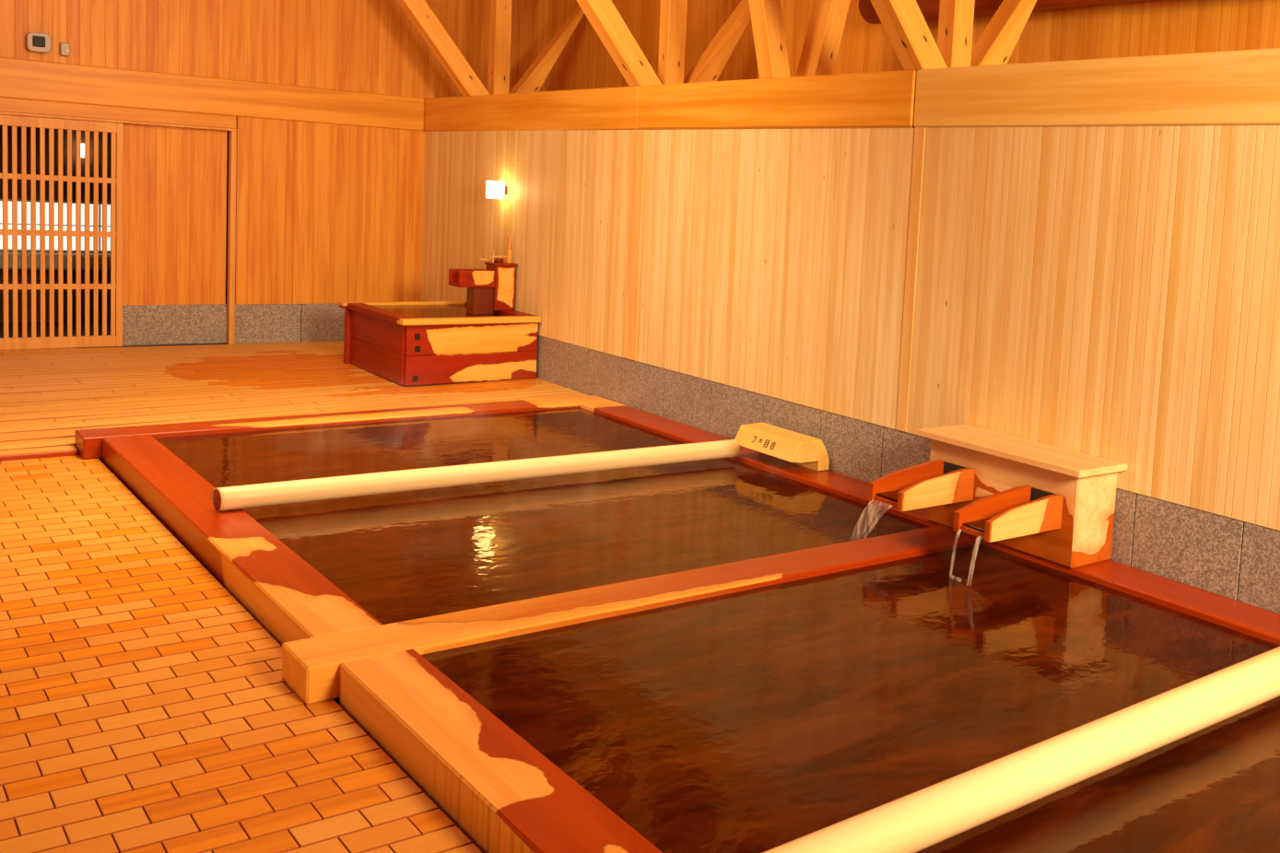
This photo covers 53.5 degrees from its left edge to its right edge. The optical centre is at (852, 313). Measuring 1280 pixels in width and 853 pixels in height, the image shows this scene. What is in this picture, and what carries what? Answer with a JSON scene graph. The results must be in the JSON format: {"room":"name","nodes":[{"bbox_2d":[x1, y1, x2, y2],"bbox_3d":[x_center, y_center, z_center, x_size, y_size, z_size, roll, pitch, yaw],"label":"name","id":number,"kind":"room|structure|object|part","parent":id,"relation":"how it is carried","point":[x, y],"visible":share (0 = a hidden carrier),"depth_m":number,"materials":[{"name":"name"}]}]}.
{"room":"spa","nodes":[
{"label":"spa","id":0,"kind":"room"},
{"bbox_2d":[0,125,228,338],"bbox_3d":[-6.774,-1.064,9.950,4.100,2.700,1.989,-1,7,-41],"label":"wall","id":1,"kind":"structure","parent":0,"point":[9,128],"depth_m":10.93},
{"bbox_2d":[0,199,110,270],"bbox_3d":[-7.088,-0.682,10.788,2.300,0.590,0.200,-1,7,-41],"label":"window","id":2,"kind":"structure","parent":1,"relation":"in","point":[64,204],"depth_m":10.91,"materials":[{"name":"white paint"}]},
{"bbox_3d":[-7.101,-0.456,10.809,2.300,0.135,0.200,-1,7,-41],"label":"sill","id":3,"kind":"part","parent":2,"relation":"part of","materials":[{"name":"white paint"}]},
{"bbox_2d":[81,143,84,157],"bbox_3d":[-6.810,-1.439,10.986,0.075,0.120,0.100,-1,7,-41],"label":"lamp","id":4,"kind":"object","parent":1,"relation":"attached to","point":[82,145],"visible":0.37,"depth_m":10.95,"materials":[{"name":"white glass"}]},
{"bbox_2d":[0,455,481,852],"bbox_3d":[-2.354,1.323,1.732,3.833,0.021,9.773,-1,7,-41],"label":"floor","id":5,"kind":"structure","parent":0,"point":[144,709],"depth_m":3.60,"materials":[{"name":"brown wood"}]},
{"bbox_2d":[74,395,1279,852],"bbox_3d":[-0.304,1.445,4.588,3.152,0.785,8.400,-1,7,-41],"label":"frame","id":6,"kind":"object","parent":5,"relation":"in","point":[501,792],"visible":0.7,"depth_m":4.36,"materials":[{"name":"brown wood"}]},
{"bbox_2d":[211,439,739,511],"bbox_3d":[-1.683,0.775,6.133,2.676,0.100,0.102,-1,7,-39],"label":"pole","id":7,"kind":"object","parent":6,"relation":"on","point":[316,489],"visible":1,"depth_m":5.91,"materials":[{"name":"brown wood"}]},
{"bbox_2d":[155,407,929,624],"bbox_3d":[-1.691,0.843,6.241,2.574,0.001,3.471,-1,7,-41],"label":"water","id":8,"kind":"object","parent":6,"relation":"in","point":[401,557],"visible":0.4,"depth_m":5.72,"materials":[{"name":"brown liquid"}]},
{"bbox_2d":[734,422,829,470],"bbox_3d":[-0.400,0.742,6.890,0.265,0.173,0.545,-1,7,-41],"label":"block","id":9,"kind":"object","parent":6,"relation":"on","point":[802,450],"visible":0.99,"depth_m":6.76,"materials":[{"name":"brown wood"}]},
{"bbox_2d":[421,543,1279,852],"bbox_3d":[0.999,1.289,3.114,2.574,0.001,4.320,-1,7,-41],"label":"water","id":10,"kind":"object","parent":6,"relation":"in","point":[761,720],"visible":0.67,"depth_m":3.73,"materials":[{"name":"brown liquid"}]},
{"bbox_2d":[868,424,1127,568],"bbox_3d":[0.577,0.806,5.421,0.705,0.430,0.960,-1,7,-41],"label":"box","id":11,"kind":"object","parent":6,"relation":"on","point":[1054,504],"visible":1,"depth_m":5.31,"materials":[{"name":"brown wood"}]},
{"bbox_3d":[0.735,0.604,5.528,0.320,0.030,0.960,-1,7,-41],"label":"lid","id":12,"kind":"part","parent":11,"relation":"part of","materials":[{"name":"brown wood"}]},
{"bbox_2d":[762,646,1279,852],"bbox_3d":[0.739,1.150,3.396,3.008,0.139,0.139,-1,7,-42],"label":"pole","id":13,"kind":"object","parent":6,"relation":"on","point":[920,820],"visible":1,"depth_m":3.11,"materials":[{"name":"brown wood"}]},
{"bbox_2d":[0,0,548,305],"bbox_3d":[-5.978,-1.362,9.206,8.150,3.720,0.100,-1,7,-41],"label":"wall","id":14,"kind":"structure","parent":0,"point":[326,213],"depth_m":10.23,"materials":[{"name":"brown wood"}]},
{"bbox_2d":[25,32,51,53],"bbox_3d":[-5.926,-1.972,9.045,0.150,0.140,0.077,-1,7,-41],"label":"wall sensor","id":15,"kind":"object","parent":14,"relation":"attached to","point":[35,41],"visible":1,"depth_m":9.02,"materials":[{"name":"beige plastic"}]},
{"bbox_2d":[0,114,123,350],"bbox_3d":[-5.982,-0.591,9.260,0.948,1.718,0.038,-1,7,-41],"label":"door","id":16,"kind":"structure","parent":14,"relation":"in","point":[116,129],"depth_m":9.31,"materials":[{"name":"brown wood"}]},
{"bbox_3d":[-5.981,-0.603,9.262,0.853,0.850,0.028,-1,7,-41],"label":"rail","id":17,"kind":"part","parent":16,"relation":"part of","materials":[{"name":"brown wood"}]},
{"bbox_2d":[59,42,70,56],"bbox_3d":[-5.810,-1.949,9.162,0.057,0.095,0.057,-1,7,-41],"label":"junction box","id":18,"kind":"object","parent":14,"relation":"attached to","point":[64,47],"visible":1,"depth_m":9.15,"materials":[{"name":"beige plastic"}]},
{"bbox_2d":[0,97,236,129],"bbox_3d":[-6.095,-1.513,9.043,2.965,0.101,0.062,-1,7,-41],"label":"trim","id":19,"kind":"structure","parent":14,"relation":"attached to","point":[6,104],"depth_m":9.43,"materials":[{"name":"brown wood"}]},
{"bbox_2d":[0,111,236,344],"bbox_3d":[-6.142,-0.590,9.122,2.965,1.753,0.080,-1,7,-41],"label":"trim","id":20,"kind":"structure","parent":14,"relation":"attached to","point":[232,133],"depth_m":10.02,"materials":[{"name":"brown wood"}]},
{"bbox_2d":[11,342,228,350],"bbox_3d":[-6.237,0.293,9.220,2.920,0.058,0.140,-1,7,-41],"label":"trim","id":21,"kind":"structure","parent":14,"relation":"attached to","point":[211,343],"depth_m":9.83,"materials":[{"name":"brown wood"}]},
{"bbox_2d":[0,57,424,130],"bbox_3d":[-6.415,-1.698,8.742,6.893,0.288,0.080,-1,7,-41],"label":"beam","id":22,"kind":"structure","parent":14,"relation":"attached to","point":[19,78],"depth_m":9.79,"materials":[{"name":"brown wood"}]},
{"bbox_2d":[122,303,344,345],"bbox_3d":[-4.801,0.139,10.429,2.332,0.445,0.086,-1,7,-41],"label":"baseboard","id":23,"kind":"structure","parent":14,"relation":"attached to","point":[196,323],"depth_m":10.15,"materials":[{"name":"stone"}]},
{"bbox_2d":[0,340,590,456],"bbox_3d":[-5.436,0.514,7.667,6.904,0.123,3.320,-1,7,-41],"label":"floor","id":24,"kind":"structure","parent":0,"point":[47,395],"depth_m":8.42,"materials":[{"name":"brown wood"}]},
{"bbox_2d":[0,450,77,461],"bbox_3d":[-5.558,0.784,5.398,3.760,0.042,0.020,-1,7,-41],"label":"trim","id":25,"kind":"structure","parent":24,"relation":"attached to","point":[74,452],"depth_m":6.50,"materials":[{"name":"brown wood"}]},
{"bbox_2d":[339,300,540,386],"bbox_3d":[-3.155,0.205,9.462,1.077,0.473,1.230,-1,7,-41],"label":"tub","id":26,"kind":"object","parent":24,"relation":"on","point":[402,349],"visible":0.89,"depth_m":9.06,"materials":[{"name":"brown wood"}]},
{"bbox_2d":[374,304,509,317],"bbox_3d":[-3.121,-0.009,9.454,0.914,0.001,1.069,-1,7,-41],"label":"water","id":27,"kind":"object","parent":26,"relation":"in","point":[411,311],"visible":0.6,"depth_m":9.50,"materials":[{"name":"brown liquid"}]},
{"bbox_2d":[448,261,517,314],"bbox_3d":[-2.858,0.011,9.590,0.460,0.805,0.220,-1,7,-41],"label":"fountain","id":28,"kind":"object","parent":26,"relation":"in","point":[489,289],"visible":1,"depth_m":9.52,"materials":[{"name":"brown wood"}]},
{"bbox_3d":[-2.914,-0.270,9.512,0.284,0.126,0.205,-1,7,-41],"label":"spout","id":29,"kind":"part","parent":28,"relation":"part of","materials":[{"name":"brown wood"}]},
{"bbox_3d":[-2.877,0.104,9.574,0.160,0.620,0.140,-1,7,-41],"label":"post","id":30,"kind":"part","parent":28,"relation":"part of","materials":[{"name":"brown wood"}]},
{"bbox_2d":[478,258,504,262],"bbox_3d":[-2.806,-0.411,9.621,0.216,0.031,0.081,-1,7,-41],"label":"ladle","id":31,"kind":"object","parent":28,"relation":"on","point":[496,260],"visible":0.98,"depth_m":9.63,"materials":[{"name":"brown wood"}]},
{"bbox_2d":[493,258,504,262],"bbox_3d":[-2.755,-0.411,9.665,0.080,0.029,0.080,-1,7,-41],"label":"cup","id":32,"kind":"object","parent":31,"relation":"on","point":[496,260],"depth_m":9.63,"materials":[{"name":"brown wood"}]},
{"bbox_2d":[489,236,511,263],"bbox_3d":[-2.716,-0.488,9.588,0.170,0.202,0.030,-1,7,-41],"label":"rack","id":33,"kind":"object","parent":28,"relation":"on","point":[508,256],"visible":1,"depth_m":9.62,"materials":[{"name":"brown wood"}]},
{"bbox_3d":[-2.766,-0.435,9.553,0.012,0.097,0.020,-1,7,-41],"label":"post","id":34,"kind":"part","parent":33,"relation":"part of","materials":[{"name":"brown wood"}]},
{"bbox_3d":[-2.665,-0.490,9.632,0.034,0.202,0.030,-1,7,-41],"label":"post","id":35,"kind":"part","parent":33,"relation":"part of","materials":[{"name":"brown wood"}]},
{"bbox_2d":[420,124,1279,530],"bbox_3d":[0.461,-0.143,6.155,0.100,1.538,13.111,-1,7,-41],"label":"wall","id":36,"kind":"structure","parent":0,"point":[1107,292],"depth_m":6.10,"materials":[{"name":"brown wood"}]},
{"bbox_2d":[486,180,507,199],"bbox_3d":[-2.775,-0.966,9.722,0.142,0.135,0.120,-1,7,-41],"label":"wall lamp","id":37,"kind":"object","parent":36,"relation":"attached to","point":[496,190],"visible":1,"depth_m":9.67,"materials":[{"name":"white glass"}]},
{"bbox_2d":[423,85,640,131],"bbox_3d":[-2.562,-1.559,9.635,0.112,0.288,3.641,-1,7,-41],"label":"trim","id":38,"kind":"structure","parent":36,"relation":"attached to","point":[604,108],"depth_m":9.31,"materials":[{"name":"brown wood"}]},
{"bbox_2d":[396,0,489,95],"bbox_3d":[-3.513,-2.473,9.947,1.305,1.361,0.140,-1,7,-41],"label":"strut","id":39,"kind":"object","parent":38,"relation":"on","point":[418,12],"visible":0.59,"depth_m":10.08,"materials":[{"name":"brown wood"}]},
{"bbox_2d":[575,0,662,86],"bbox_3d":[-1.762,-2.182,7.912,1.305,1.361,0.140,-1,7,-41],"label":"strut","id":40,"kind":"object","parent":38,"relation":"on","point":[604,17],"visible":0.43,"depth_m":8.11,"materials":[{"name":"brown wood"}]},
{"bbox_2d":[622,129,645,361],"bbox_3d":[-1.454,-0.454,8.317,0.024,1.538,0.160,-1,7,-41],"label":"trim","id":41,"kind":"structure","parent":36,"relation":"attached to","point":[638,135],"depth_m":8.30,"materials":[{"name":"brown wood"}]},
{"bbox_2d":[636,70,916,129],"bbox_3d":[-0.516,-1.220,7.255,0.116,0.288,2.668,-1,7,-41],"label":"beam","id":42,"kind":"structure","parent":36,"relation":"attached to","point":[886,99],"depth_m":7.02,"materials":[{"name":"brown wood"}]},
{"bbox_2d":[748,0,790,78],"bbox_3d":[-0.533,-2.029,7.027,0.453,1.361,0.140,-1,7,-41],"label":"strut","id":43,"kind":"object","parent":42,"relation":"on","point":[767,20],"visible":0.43,"depth_m":7.09,"materials":[{"name":"brown wood"}]},
{"bbox_2d":[869,0,947,70],"bbox_3d":[-0.005,-1.891,5.869,1.305,1.361,0.140,-1,7,-41],"label":"strut","id":44,"kind":"object","parent":42,"relation":"on","point":[906,28],"visible":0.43,"depth_m":6.13,"materials":[{"name":"brown wood"}]},
{"bbox_2d":[536,335,1279,614],"bbox_3d":[0.400,0.861,6.246,0.086,0.481,13.106,-1,7,-41],"label":"baseboard","id":45,"kind":"structure","parent":36,"relation":"attached to","point":[1229,557],"depth_m":6.51,"materials":[{"name":"stone"}]},
{"bbox_2d":[896,127,925,432],"bbox_3d":[0.301,-0.163,6.276,0.024,1.538,0.075,-1,7,-41],"label":"trim","id":46,"kind":"structure","parent":36,"relation":"attached to","point":[920,132],"depth_m":6.26,"materials":[{"name":"brown wood"}]},
{"bbox_2d":[913,47,1279,127],"bbox_3d":[2.555,-0.711,3.688,0.112,0.288,6.798,-1,7,-41],"label":"beam","id":47,"kind":"structure","parent":36,"relation":"attached to","point":[1231,88],"depth_m":5.30,"materials":[{"name":"brown wood"}]},
{"bbox_2d":[545,0,1279,91],"bbox_3d":[1.426,-1.860,6.741,0.100,1.424,13.111,-1,7,-41],"label":"wall","id":48,"kind":"structure","parent":0,"point":[1148,28],"depth_m":7.74,"materials":[{"name":"brown wood"}]},
{"bbox_3d":[0.952,-1.153,6.434,1.043,0.100,13.111,-1,7,-41],"label":"trim ledge","id":49,"kind":"object","parent":48,"relation":"attached to","visible":0},
{"bbox_2d":[487,0,512,94],"bbox_3d":[-2.952,-2.485,10.430,0.140,1.361,0.120,-1,7,-41],"label":"strut","id":50,"kind":"object","parent":49,"relation":"on","point":[500,10],"visible":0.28,"depth_m":10.41,"materials":[{"name":"brown wood"}]},
{"bbox_2d":[509,5,584,93],"bbox_3d":[-2.604,-2.333,10.748,0.784,1.040,0.140,-1,7,-41],"label":"strut","id":51,"kind":"object","parent":49,"relation":"on","point":[533,79],"visible":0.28,"depth_m":10.68,"materials":[{"name":"brown wood"}]},
{"bbox_2d":[657,0,687,84],"bbox_3d":[-1.201,-2.195,8.395,0.140,1.361,0.120,-1,7,-41],"label":"strut","id":52,"kind":"object","parent":49,"relation":"on","point":[673,16],"visible":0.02,"depth_m":8.38,"materials":[{"name":"brown wood"}]},
{"bbox_2d":[683,0,751,82],"bbox_3d":[-0.853,-2.043,8.713,0.784,1.040,0.140,-1,7,-41],"label":"strut","id":53,"kind":"object","parent":49,"relation":"on","point":[711,63],"visible":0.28,"depth_m":8.63,"materials":[{"name":"brown wood"}]},
{"bbox_2d":[796,0,850,76],"bbox_3d":[-0.074,-2.033,7.355,0.458,1.361,0.180,-1,7,-41],"label":"strut","id":54,"kind":"object","parent":49,"relation":"on","point":[827,18],"visible":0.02,"depth_m":7.27,"materials":[{"name":"brown wood"}]},
{"bbox_2d":[937,0,974,67],"bbox_3d":[0.556,-1.904,6.352,0.140,1.361,0.120,-1,7,-41],"label":"strut","id":55,"kind":"object","parent":49,"relation":"on","point":[956,17],"visible":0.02,"depth_m":6.35,"materials":[{"name":"brown wood"}]},
{"bbox_2d":[970,0,1036,66],"bbox_3d":[0.904,-1.752,6.671,0.784,1.040,0.140,-1,7,-41],"label":"strut","id":56,"kind":"object","parent":49,"relation":"on","point":[998,41],"visible":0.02,"depth_m":6.56,"materials":[{"name":"brown wood"}]},
{"bbox_2d":[858,0,1146,23],"bbox_3d":[2.532,-1.521,5.106,0.240,0.311,7.502,-1,7,-41],"label":"log","id":57,"kind":"object","parent":56,"relation":"attached to","point":[929,8],"visible":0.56,"depth_m":7.08,"materials":[{"name":"brown wood"}]}
]}

